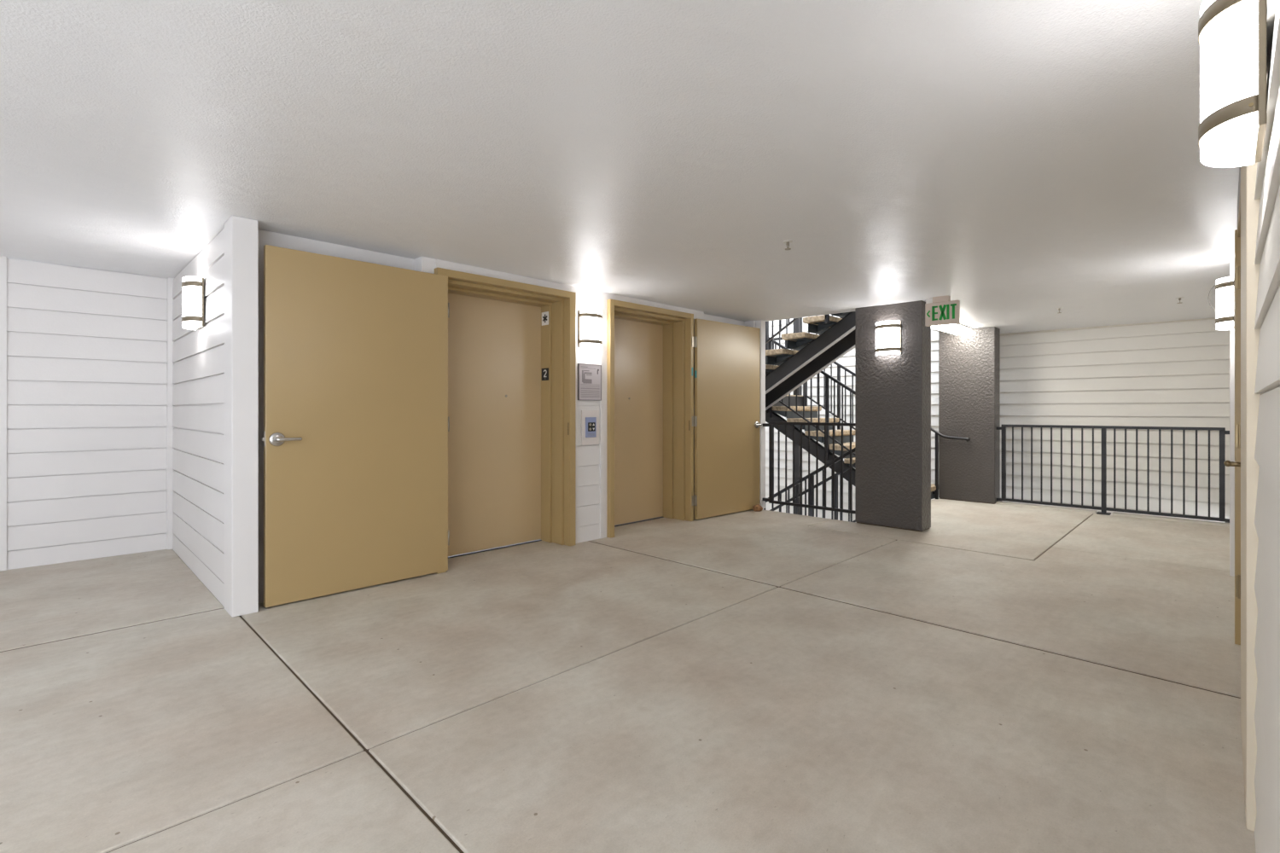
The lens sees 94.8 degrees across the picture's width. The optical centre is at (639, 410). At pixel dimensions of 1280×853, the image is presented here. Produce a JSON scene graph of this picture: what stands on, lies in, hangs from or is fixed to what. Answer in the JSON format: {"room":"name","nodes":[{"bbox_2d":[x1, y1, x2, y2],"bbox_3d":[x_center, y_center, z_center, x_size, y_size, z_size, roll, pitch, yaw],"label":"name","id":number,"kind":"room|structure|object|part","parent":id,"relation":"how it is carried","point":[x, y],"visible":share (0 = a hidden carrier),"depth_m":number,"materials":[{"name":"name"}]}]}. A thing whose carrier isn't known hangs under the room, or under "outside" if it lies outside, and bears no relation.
{"room":"elevator lobby","nodes":[
{"label":"elevator lobby","id":0,"kind":"room"},
{"bbox_2d":[6,258,167,570],"bbox_3d":[-4.461,0.024,4.817,0.111,2.353,0.978,0,0,45],"label":"wall","id":1,"kind":"structure","parent":0,"point":[87,353],"depth_m":4.73,"materials":[{"name":"white paint"}]},
{"bbox_2d":[0,256,6,571],"bbox_3d":[-5.001,0.019,4.253,0.110,2.361,0.584,0,0,45],"label":"trim","id":2,"kind":"structure","parent":1,"relation":"attached to","point":[2,259],"depth_m":4.41,"materials":[{"name":"white wood"}]},
{"bbox_2d":[166,277,174,549],"bbox_3d":[-4.078,0.024,5.118,0.060,2.353,0.057,0,0,45],"label":"trim","id":3,"kind":"structure","parent":1,"relation":"attached to","point":[169,281],"depth_m":5.09,"materials":[{"name":"white wood"}]},
{"bbox_2d":[172,228,224,606],"bbox_3d":[-3.260,0.024,4.384,2.205,2.353,0.106,0,0,45],"label":"wall","id":4,"kind":"structure","parent":0,"point":[198,355],"depth_m":4.10,"materials":[{"name":"white paint"}]},
{"bbox_2d":[181,276,203,330],"bbox_3d":[-3.109,-0.745,4.079,0.256,0.340,0.104,0,0,45],"label":"wall sconce","id":5,"kind":"object","parent":4,"relation":"attached to","point":[193,287],"visible":1,"depth_m":4.01,"materials":[{"name":"white glass"}]},
{"bbox_3d":[-3.077,-0.745,4.111,0.256,0.332,0.012,0,0,45],"label":"plate","id":6,"kind":"part","parent":5,"relation":"part of","materials":[{"name":"silver metal"}]},
{"bbox_2d":[224,215,258,617],"bbox_3d":[-2.397,0.033,3.535,0.217,2.335,0.133,0,0,45],"label":"trim","id":7,"kind":"structure","parent":4,"relation":"attached to","point":[241,234],"depth_m":3.46,"materials":[{"name":"white wood"}]},
{"bbox_2d":[258,229,755,602],"bbox_3d":[-1.786,0.200,6.786,3.900,7.999,5.340,0,0,45],"label":"wall","id":8,"kind":"structure","parent":0,"point":[421,264],"depth_m":4.37,"materials":[{"name":"white paint"}]},
{"bbox_2d":[434,267,575,573],"bbox_3d":[-1.192,0.072,4.947,0.455,2.255,1.298,0,0,45],"label":"door","id":9,"kind":"structure","parent":8,"relation":"in","point":[511,435],"depth_m":5.18,"materials":[{"name":"beige paint"}]},
{"bbox_2d":[261,244,449,607],"bbox_3d":[-1.831,0.093,3.952,0.122,2.190,1.203,0,0,45],"label":"door","id":10,"kind":"structure","parent":9,"relation":"attached to","point":[357,421],"depth_m":3.90,"materials":[{"name":"beige paint"}]},
{"bbox_3d":[-2.274,0.170,3.560,0.023,0.090,0.005,0,0,45],"label":"latch plate","id":11,"kind":"part","parent":10,"relation":"part of","materials":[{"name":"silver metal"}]},
{"bbox_3d":[-2.146,0.174,3.593,0.062,0.028,0.135,0,0,45],"label":"lever","id":12,"kind":"part","parent":10,"relation":"part of","materials":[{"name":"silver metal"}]},
{"bbox_3d":[-1.307,0.114,5.064,0.028,2.148,1.086,0,0,45],"label":"panel","id":13,"kind":"part","parent":9,"relation":"part of","materials":[{"name":"paint"}]},
{"bbox_3d":[-1.321,1.196,5.077,0.090,0.008,1.122,0,0,45],"label":"sill","id":14,"kind":"part","parent":9,"relation":"part of","materials":[{"name":"black plastic"}]},
{"bbox_2d":[541,311,548,325],"bbox_3d":[-0.869,-0.845,5.390,0.104,0.120,0.004,0,0,45],"label":"sign","id":15,"kind":"object","parent":9,"relation":"attached to","point":[544,315],"visible":1,"depth_m":5.38,"materials":[{"name":"white plastic"}]},
{"bbox_2d":[541,367,548,380],"bbox_3d":[-0.869,-0.334,5.390,0.104,0.112,0.004,0,0,45],"label":"number sign","id":16,"kind":"object","parent":9,"relation":"attached to","point":[544,371],"visible":1,"depth_m":5.38,"materials":[{"name":"black plastic"}]},
{"bbox_3d":[-0.635,0.160,5.213,0.020,0.110,0.005,0,0,45],"label":"strike plate","id":17,"kind":"part","parent":9,"relation":"part of","materials":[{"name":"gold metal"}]},
{"bbox_2d":[606,298,693,538],"bbox_3d":[-0.008,0.072,6.139,0.455,2.255,1.230,0,0,45],"label":"door","id":18,"kind":"structure","parent":8,"relation":"in","point":[650,352],"depth_m":6.39,"materials":[{"name":"beige paint"}]},
{"bbox_3d":[-0.122,0.114,6.256,0.028,2.148,1.049,0,0,45],"label":"panel","id":19,"kind":"part","parent":18,"relation":"part of","materials":[{"name":"paint"}]},
{"bbox_3d":[-0.135,1.196,6.270,0.090,0.008,1.085,0,0,45],"label":"sill","id":20,"kind":"part","parent":18,"relation":"part of","materials":[{"name":"black plastic"}]},
{"bbox_2d":[691,318,762,519],"bbox_3d":[1.032,0.090,6.769,1.212,2.195,0.122,0,0,-43],"label":"door","id":21,"kind":"structure","parent":18,"relation":"attached to","point":[725,421],"depth_m":6.74,"materials":[{"name":"beige paint"}]},
{"bbox_2d":[755,320,765,508],"bbox_3d":[1.430,0.046,7.303,0.235,2.308,0.093,0,0,45],"label":"trim","id":22,"kind":"structure","parent":8,"relation":"attached to","point":[759,324],"depth_m":7.21,"materials":[{"name":"white wood"}]},
{"bbox_2d":[577,342,599,543],"bbox_3d":[-0.511,0.250,5.463,0.110,1.900,0.280,0,0,45],"label":"wall pier","id":23,"kind":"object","parent":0,"point":[588,456],"visible":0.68,"depth_m":5.43,"materials":[{"name":"white paint"}]},
{"bbox_2d":[577,363,601,401],"bbox_3d":[-0.462,-0.263,5.421,0.019,0.333,0.272,0,0,45],"label":"notice","id":24,"kind":"object","parent":23,"relation":"attached to","point":[589,375],"visible":1,"depth_m":5.41,"materials":[{"name":"paper"}]},
{"bbox_2d":[581,366,599,397],"bbox_3d":[-0.458,-0.263,5.417,0.002,0.281,0.225,0,0,45],"label":"print","id":25,"kind":"object","parent":24,"relation":"attached to","point":[590,375],"depth_m":5.42},
{"bbox_2d":[581,410,599,445],"bbox_3d":[-0.454,0.154,5.425,0.032,0.319,0.207,0,0,45],"label":"station","id":26,"kind":"object","parent":23,"relation":"attached to","point":[590,419],"visible":1,"depth_m":5.41,"materials":[{"name":"silver plastic"}]},
{"bbox_3d":[-0.453,0.152,5.422,0.009,0.185,0.126,0,0,45],"label":"plate","id":27,"kind":"part","parent":26,"relation":"part of","materials":[{"name":"silver metal"}]},
{"bbox_2d":[577,287,599,361],"bbox_3d":[-0.509,-0.768,5.461,0.100,0.707,0.280,0,0,45],"label":"wall","id":28,"kind":"structure","parent":0,"point":[587,299],"depth_m":5.42,"materials":[{"name":"white paint"}]},
{"bbox_2d":[578,309,602,349],"bbox_3d":[-0.430,-0.745,5.382,0.104,0.340,0.256,0,0,45],"label":"wall sconce","id":29,"kind":"object","parent":28,"relation":"attached to","point":[590,321],"visible":1,"depth_m":5.32,"materials":[{"name":"white glass"}]},
{"bbox_2d":[0,0,1239,333],"bbox_3d":[-0.198,-1.303,4.369,6.680,0.494,12.920,0,0,45],"label":"ceiling","id":30,"kind":"structure","parent":0,"point":[1016,162],"depth_m":2.45,"materials":[{"name":"white paint"}]},
{"bbox_2d":[783,240,792,250],"bbox_3d":[0.963,-1.078,3.836,0.060,0.053,0.060,0,0,45],"label":"sprinkler","id":31,"kind":"object","parent":30,"relation":"attached to","point":[787,242],"visible":1,"depth_m":3.83,"materials":[{"name":"grey metal"}]},
{"bbox_2d":[925,295,960,326],"bbox_3d":[2.893,-0.956,5.626,0.295,0.271,0.080,0,0,45],"label":"exit sign","id":32,"kind":"object","parent":30,"relation":"hanging from","point":[939,311],"visible":1,"depth_m":5.60,"materials":[{"name":"white plastic"}]},
{"bbox_2d":[930,323,972,335],"bbox_3d":[3.784,-1.044,7.271,0.220,0.078,1.350,0,0,45],"label":"ceiling light","id":33,"kind":"object","parent":30,"relation":"attached to","point":[958,328],"visible":0.51,"depth_m":7.37,"materials":[{"name":"white plastic"}]},
{"bbox_2d":[0,498,1256,852],"bbox_3d":[-0.480,1.325,4.085,6.680,0.250,12.120,0,0,45],"label":"floor","id":34,"kind":"structure","parent":0,"point":[778,720],"depth_m":2.46,"materials":[{"name":"concrete"}]},
{"bbox_2d":[752,504,762,511],"bbox_3d":[1.415,1.159,7.048,0.124,0.082,0.128,0,0,1],"label":"door stop stone","id":35,"kind":"object","parent":34,"relation":"on","point":[757,508],"visible":1,"depth_m":7.00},
{"bbox_2d":[765,406,936,499],"bbox_3d":[3.011,0.722,8.525,2.345,1.653,1.020,0,0,45],"label":"flight","id":36,"kind":"object","parent":34,"relation":"on","point":[784,411],"visible":0.32,"depth_m":8.57,"materials":[{"name":"metal"}]},
{"bbox_2d":[765,395,802,413],"bbox_3d":[1.472,-0.110,9.321,1.310,0.280,2.220,0,0,45],"label":"stair landing","id":37,"kind":"structure","parent":36,"relation":"attached to","point":[793,398],"depth_m":9.35,"materials":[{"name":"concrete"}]},
{"bbox_2d":[773,337,799,389],"bbox_3d":[1.458,-0.740,9.335,1.190,0.980,2.100,0,0,45],"label":"guard","id":38,"kind":"object","parent":37,"relation":"on","point":[774,339],"visible":0.02,"depth_m":9.90,"materials":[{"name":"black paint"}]},
{"bbox_2d":[768,337,855,459],"bbox_3d":[2.597,0.077,8.190,1.876,2.361,0.042,0,0,45],"label":"guard","id":39,"kind":"object","parent":36,"relation":"attached to","point":[828,376],"visible":0.38,"depth_m":8.18,"materials":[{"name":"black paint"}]},
{"bbox_3d":[1.951,-0.482,8.831,0.040,1.170,0.040,0,0,45],"label":"post","id":40,"kind":"part","parent":39,"relation":"part of","materials":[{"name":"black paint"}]},
{"bbox_3d":[2.597,-0.500,8.190,1.876,1.207,0.042,0,0,45],"label":"handrail","id":41,"kind":"part","parent":39,"relation":"part of","materials":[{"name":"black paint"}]},
{"bbox_3d":[2.597,0.330,8.190,1.872,1.199,0.022,0,0,45],"label":"rail","id":42,"kind":"part","parent":39,"relation":"part of","materials":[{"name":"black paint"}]},
{"bbox_3d":[2.604,0.101,8.183,0.040,1.170,0.040,0,0,45],"label":"post","id":43,"kind":"part","parent":39,"relation":"part of","materials":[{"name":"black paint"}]},
{"bbox_2d":[804,361,855,430],"bbox_3d":[3.344,0.077,8.942,1.876,2.361,0.042,0,0,45],"label":"guard","id":44,"kind":"object","parent":36,"relation":"attached to","point":[839,366],"visible":0.16,"depth_m":9.17,"materials":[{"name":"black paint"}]},
{"bbox_3d":[2.698,-0.482,9.583,0.040,1.170,0.040,0,0,45],"label":"post","id":45,"kind":"part","parent":44,"relation":"part of","materials":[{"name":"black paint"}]},
{"bbox_3d":[3.344,0.330,8.942,1.872,1.199,0.022,0,0,45],"label":"rail","id":46,"kind":"part","parent":44,"relation":"part of","materials":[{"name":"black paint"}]},
{"bbox_3d":[3.102,-0.121,9.181,0.040,1.170,0.040,0,0,45],"label":"post","id":47,"kind":"part","parent":44,"relation":"part of","materials":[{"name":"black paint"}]},
{"bbox_3d":[3.344,-0.500,8.942,1.876,1.207,0.042,0,0,45],"label":"handrail","id":48,"kind":"part","parent":44,"relation":"part of","materials":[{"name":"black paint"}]},
{"bbox_2d":[855,300,930,532],"bbox_3d":[2.631,0.052,6.137,0.682,2.296,0.255,0,0,45],"label":"pillar","id":49,"kind":"structure","parent":34,"relation":"on","point":[893,392],"depth_m":6.00,"materials":[{"name":"grey paint"}]},
{"bbox_2d":[762,421,855,513],"bbox_3d":[1.944,0.627,6.795,1.220,0.985,0.048,0,0,45],"label":"railing","id":50,"kind":"object","parent":49,"relation":"attached to","point":[770,425],"visible":0.85,"depth_m":6.82,"materials":[{"name":"black metal"}]},
{"bbox_3d":[1.596,0.642,7.140,0.044,0.955,0.044,0,0,45],"label":"post","id":51,"kind":"part","parent":50,"relation":"part of","materials":[{"name":"black metal"}]},
{"bbox_3d":[1.977,0.151,6.761,1.125,0.032,0.048,0,0,45],"label":"rail","id":52,"kind":"part","parent":50,"relation":"part of","materials":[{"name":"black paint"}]},
{"bbox_3d":[1.977,1.104,6.761,1.125,0.032,0.036,0,0,45],"label":"rail","id":53,"kind":"part","parent":50,"relation":"part of","materials":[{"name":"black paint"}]},
{"bbox_2d":[875,320,901,355],"bbox_3d":[2.513,-0.738,6.001,0.256,0.340,0.104,0,0,45],"label":"wall sconce","id":54,"kind":"object","parent":49,"relation":"attached to","point":[887,333],"visible":1,"depth_m":5.94,"materials":[{"name":"white glass"}]},
{"bbox_2d":[930,427,970,499],"bbox_3d":[4.084,0.647,7.955,0.701,1.106,0.081,0,0,45],"label":"handrail","id":55,"kind":"object","parent":34,"relation":"on","point":[937,433],"visible":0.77,"depth_m":7.97,"materials":[{"name":"black metal"}]},
{"bbox_3d":[4.026,0.750,7.982,0.036,0.900,0.036,0,0,45],"label":"post","id":56,"kind":"part","parent":55,"relation":"part of","materials":[{"name":"black metal"}]},
{"bbox_3d":[4.069,0.243,7.940,0.701,0.299,0.038,0,0,45],"label":"rail","id":57,"kind":"part","parent":55,"relation":"part of","materials":[{"name":"metal"}]},
{"bbox_2d":[938,326,1000,504],"bbox_3d":[4.395,0.058,7.869,0.675,2.284,0.240,0,0,45],"label":"pillar","id":58,"kind":"structure","parent":34,"relation":"on","point":[969,363],"depth_m":7.75,"materials":[{"name":"grey paint"}]},
{"bbox_2d":[995,500,1229,527],"bbox_3d":[5.397,1.314,6.873,2.150,0.272,0.120,0,0,45],"label":"edging","id":59,"kind":"object","parent":34,"relation":"attached to","point":[1169,519],"visible":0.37,"depth_m":6.67,"materials":[{"name":"beige concrete"}]},
{"bbox_2d":[996,424,1229,523],"bbox_3d":[5.375,0.688,6.854,2.155,1.024,0.120,0,0,45],"label":"railing","id":60,"kind":"object","parent":34,"relation":"on","point":[1222,430],"visible":0.91,"depth_m":6.77,"materials":[{"name":"black metal"}]},
{"bbox_3d":[4.675,0.681,7.562,0.044,0.951,0.044,0,0,45],"label":"post","id":61,"kind":"part","parent":60,"relation":"part of","materials":[{"name":"black metal"}]},
{"bbox_3d":[5.391,1.193,6.838,0.120,0.014,0.120,0,0,45],"label":"plate","id":62,"kind":"part","parent":60,"relation":"part of","materials":[{"name":"black paint"}]},
{"bbox_3d":[5.398,0.700,6.845,0.044,0.988,0.044,0,0,45],"label":"post","id":63,"kind":"part","parent":60,"relation":"part of","materials":[{"name":"black metal"}]},
{"bbox_3d":[5.383,1.141,6.859,2.040,0.032,0.036,0,0,45],"label":"rail","id":64,"kind":"part","parent":60,"relation":"part of","materials":[{"name":"black metal"}]},
{"bbox_3d":[5.383,0.192,6.859,2.040,0.032,0.048,0,0,45],"label":"rail","id":65,"kind":"part","parent":60,"relation":"part of","materials":[{"name":"black metal"}]},
{"bbox_3d":[6.091,0.681,6.156,0.044,0.951,0.044,0,0,45],"label":"post","id":66,"kind":"part","parent":60,"relation":"part of","materials":[{"name":"black metal"}]},
{"bbox_3d":[2.301,2.172,7.708,2.380,1.650,0.980,0,0,45],"label":"flight","id":67,"kind":"object","parent":34,"relation":"attached to","visible":0},
{"bbox_2d":[763,448,855,522],"bbox_3d":[1.927,1.517,7.417,2.015,2.382,0.042,0,0,45],"label":"guard","id":68,"kind":"object","parent":67,"relation":"on","point":[822,468],"visible":0.13,"depth_m":7.21,"materials":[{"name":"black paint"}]},
{"bbox_3d":[2.112,1.379,7.234,0.040,1.170,0.040,0,0,45],"label":"post","id":69,"kind":"part","parent":68,"relation":"part of","materials":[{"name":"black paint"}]},
{"bbox_2d":[769,463,855,521],"bbox_3d":[2.590,1.517,8.084,2.015,2.382,0.042,0,0,45],"label":"guard","id":70,"kind":"object","parent":67,"relation":"on","point":[835,514],"visible":0.13,"depth_m":7.99,"materials":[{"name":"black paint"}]},
{"bbox_3d":[2.668,1.469,8.006,0.040,1.170,0.040,0,0,45],"label":"post","id":71,"kind":"part","parent":70,"relation":"part of","materials":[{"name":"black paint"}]},
{"bbox_2d":[762,314,1229,523],"bbox_3d":[3.815,0.100,9.515,8.400,8.600,0.122,0,0,45],"label":"wall","id":72,"kind":"structure","parent":0,"point":[1170,374],"depth_m":7.43,"materials":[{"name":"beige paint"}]},
{"bbox_2d":[930,317,1215,341],"bbox_3d":[3.822,-1.058,9.416,7.950,0.025,0.028,0,0,45],"label":"trim","id":73,"kind":"structure","parent":72,"relation":"attached to","point":[1134,324],"depth_m":7.47,"materials":[{"name":"white wood"}]},
{"bbox_2d":[1254,0,1279,852],"bbox_3d":[0.681,0.046,0.535,0.092,2.307,3.120,0,0,45],"label":"wall","id":74,"kind":"structure","parent":0,"point":[1267,185],"depth_m":1.22,"materials":[{"name":"beige paint"}]},
{"bbox_2d":[1198,0,1267,167],"bbox_3d":[1.317,-0.745,1.313,0.104,0.340,0.256,0,0,45],"label":"wall sconce","id":75,"kind":"object","parent":74,"relation":"attached to","point":[1232,34],"visible":1,"depth_m":1.24,"materials":[{"name":"white glass"}]},
{"bbox_3d":[1.350,-0.745,1.281,0.012,0.332,0.256,0,0,45],"label":"plate","id":76,"kind":"part","parent":75,"relation":"part of","materials":[{"name":"silver metal"}]},
{"bbox_2d":[1240,162,1262,831],"bbox_3d":[2.056,0.054,1.932,0.106,2.292,0.800,0,0,45],"label":"trim","id":77,"kind":"structure","parent":74,"relation":"attached to","point":[1249,206],"depth_m":1.68,"materials":[{"name":"white wood"}]},
{"bbox_3d":[4.953,0.059,4.841,0.089,2.282,4.930,0,0,45],"label":"wall","id":78,"kind":"structure","parent":0,"visible":0},
{"bbox_2d":[1207,284,1215,311],"bbox_3d":[4.784,-0.935,4.846,0.157,0.322,0.322,0,0,45],"label":"dome","id":79,"kind":"object","parent":78,"relation":"attached to","point":[1212,295],"visible":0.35,"depth_m":4.83,"materials":[{"name":"white plastic"}]},
{"bbox_2d":[1215,276,1234,330],"bbox_3d":[4.091,-0.745,4.112,0.104,0.340,0.256,0,0,45],"label":"wall sconce","id":80,"kind":"object","parent":78,"relation":"attached to","point":[1224,288],"visible":0.94,"depth_m":4.04,"materials":[{"name":"white glass"}]},
{"bbox_3d":[4.123,-0.745,4.079,0.012,0.332,0.256,0,0,45],"label":"plate","id":81,"kind":"part","parent":80,"relation":"part of","materials":[{"name":"silver metal"}]},
{"bbox_2d":[1229,262,1234,576],"bbox_3d":[4.376,0.063,4.279,0.122,2.274,0.140,0,0,45],"label":"trim","id":82,"kind":"structure","parent":78,"relation":"attached to","point":[1231,264],"depth_m":4.26,"materials":[{"name":"white wood"}]},
{"bbox_3d":[3.194,0.047,2.952,0.069,2.307,10.090,0,0,45],"label":"wall","id":83,"kind":"structure","parent":0,"visible":0},
{"bbox_2d":[1223,185,1240,645],"bbox_3d":[2.745,0.135,2.658,0.152,2.130,1.200,0,0,45],"label":"door","id":84,"kind":"structure","parent":83,"relation":"in","point":[1236,463],"depth_m":3.02,"materials":[{"name":"beige paint"}]},
{"bbox_3d":[2.422,0.215,2.400,0.058,0.022,0.111,0,0,45],"label":"lever","id":85,"kind":"part","parent":84,"relation":"part of","materials":[{"name":"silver metal"}]},
{"bbox_3d":[2.759,0.135,2.644,0.112,2.130,1.200,0,0,45],"label":"frame","id":86,"kind":"part","parent":84,"relation":"part of","materials":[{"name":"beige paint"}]},
{"bbox_2d":[1237,166,1240,221],"bbox_3d":[2.776,-1.010,2.655,0.103,0.156,1.220,0,0,45],"label":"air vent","id":87,"kind":"object","parent":83,"relation":"in","point":[1239,180],"visible":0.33,"depth_m":2.77,"materials":[{"name":"white metal"}]},
{"bbox_3d":[2.589,4.450,8.352,8.700,0.100,3.700,0,0,45],"label":"floor","id":88,"kind":"structure","parent":0,"visible":0},
{"bbox_2d":[793,317,802,514],"bbox_3d":[2.627,0.450,9.809,0.100,7.700,0.100,0,0,45],"label":"steel column","id":89,"kind":"structure","parent":88,"relation":"on","point":[797,323],"depth_m":9.77,"materials":[{"name":"grey metal"}]},
{"bbox_3d":[3.750,-1.655,6.882,1.180,0.190,2.390,0,0,45],"label":"floor","id":90,"kind":"structure","parent":0,"visible":0},
{"bbox_2d":[765,311,855,410],"bbox_3d":[2.301,-0.728,7.708,2.380,1.650,0.980,0,0,45],"label":"flight","id":91,"kind":"object","parent":90,"relation":"attached to","point":[814,353],"visible":0.53,"depth_m":7.69,"materials":[{"name":"metal"}]},
{"bbox_2d":[765,314,829,343],"bbox_3d":[1.927,-1.383,7.417,2.015,2.382,0.042,0,0,45],"label":"guard","id":92,"kind":"object","parent":91,"relation":"attached to","point":[827,318],"visible":0.1,"depth_m":7.51,"materials":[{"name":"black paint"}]},
{"bbox_3d":[1.927,-1.130,7.417,2.011,1.219,0.022,0,0,45],"label":"rail","id":93,"kind":"part","parent":92,"relation":"part of","materials":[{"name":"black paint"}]},
{"bbox_3d":[2.254,-1.641,7.093,0.040,1.170,0.040,0,0,45],"label":"post","id":94,"kind":"part","parent":92,"relation":"part of","materials":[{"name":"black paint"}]},
{"bbox_2d":[765,315,842,366],"bbox_3d":[2.590,-1.383,8.084,2.015,2.382,0.042,0,0,45],"label":"guard","id":95,"kind":"object","parent":91,"relation":"attached to","point":[766,322],"visible":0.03,"depth_m":8.62,"materials":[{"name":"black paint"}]},
{"bbox_3d":[1.895,-0.777,8.774,0.040,1.170,0.040,0,0,45],"label":"post","id":96,"kind":"part","parent":95,"relation":"part of","materials":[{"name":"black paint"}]}
]}

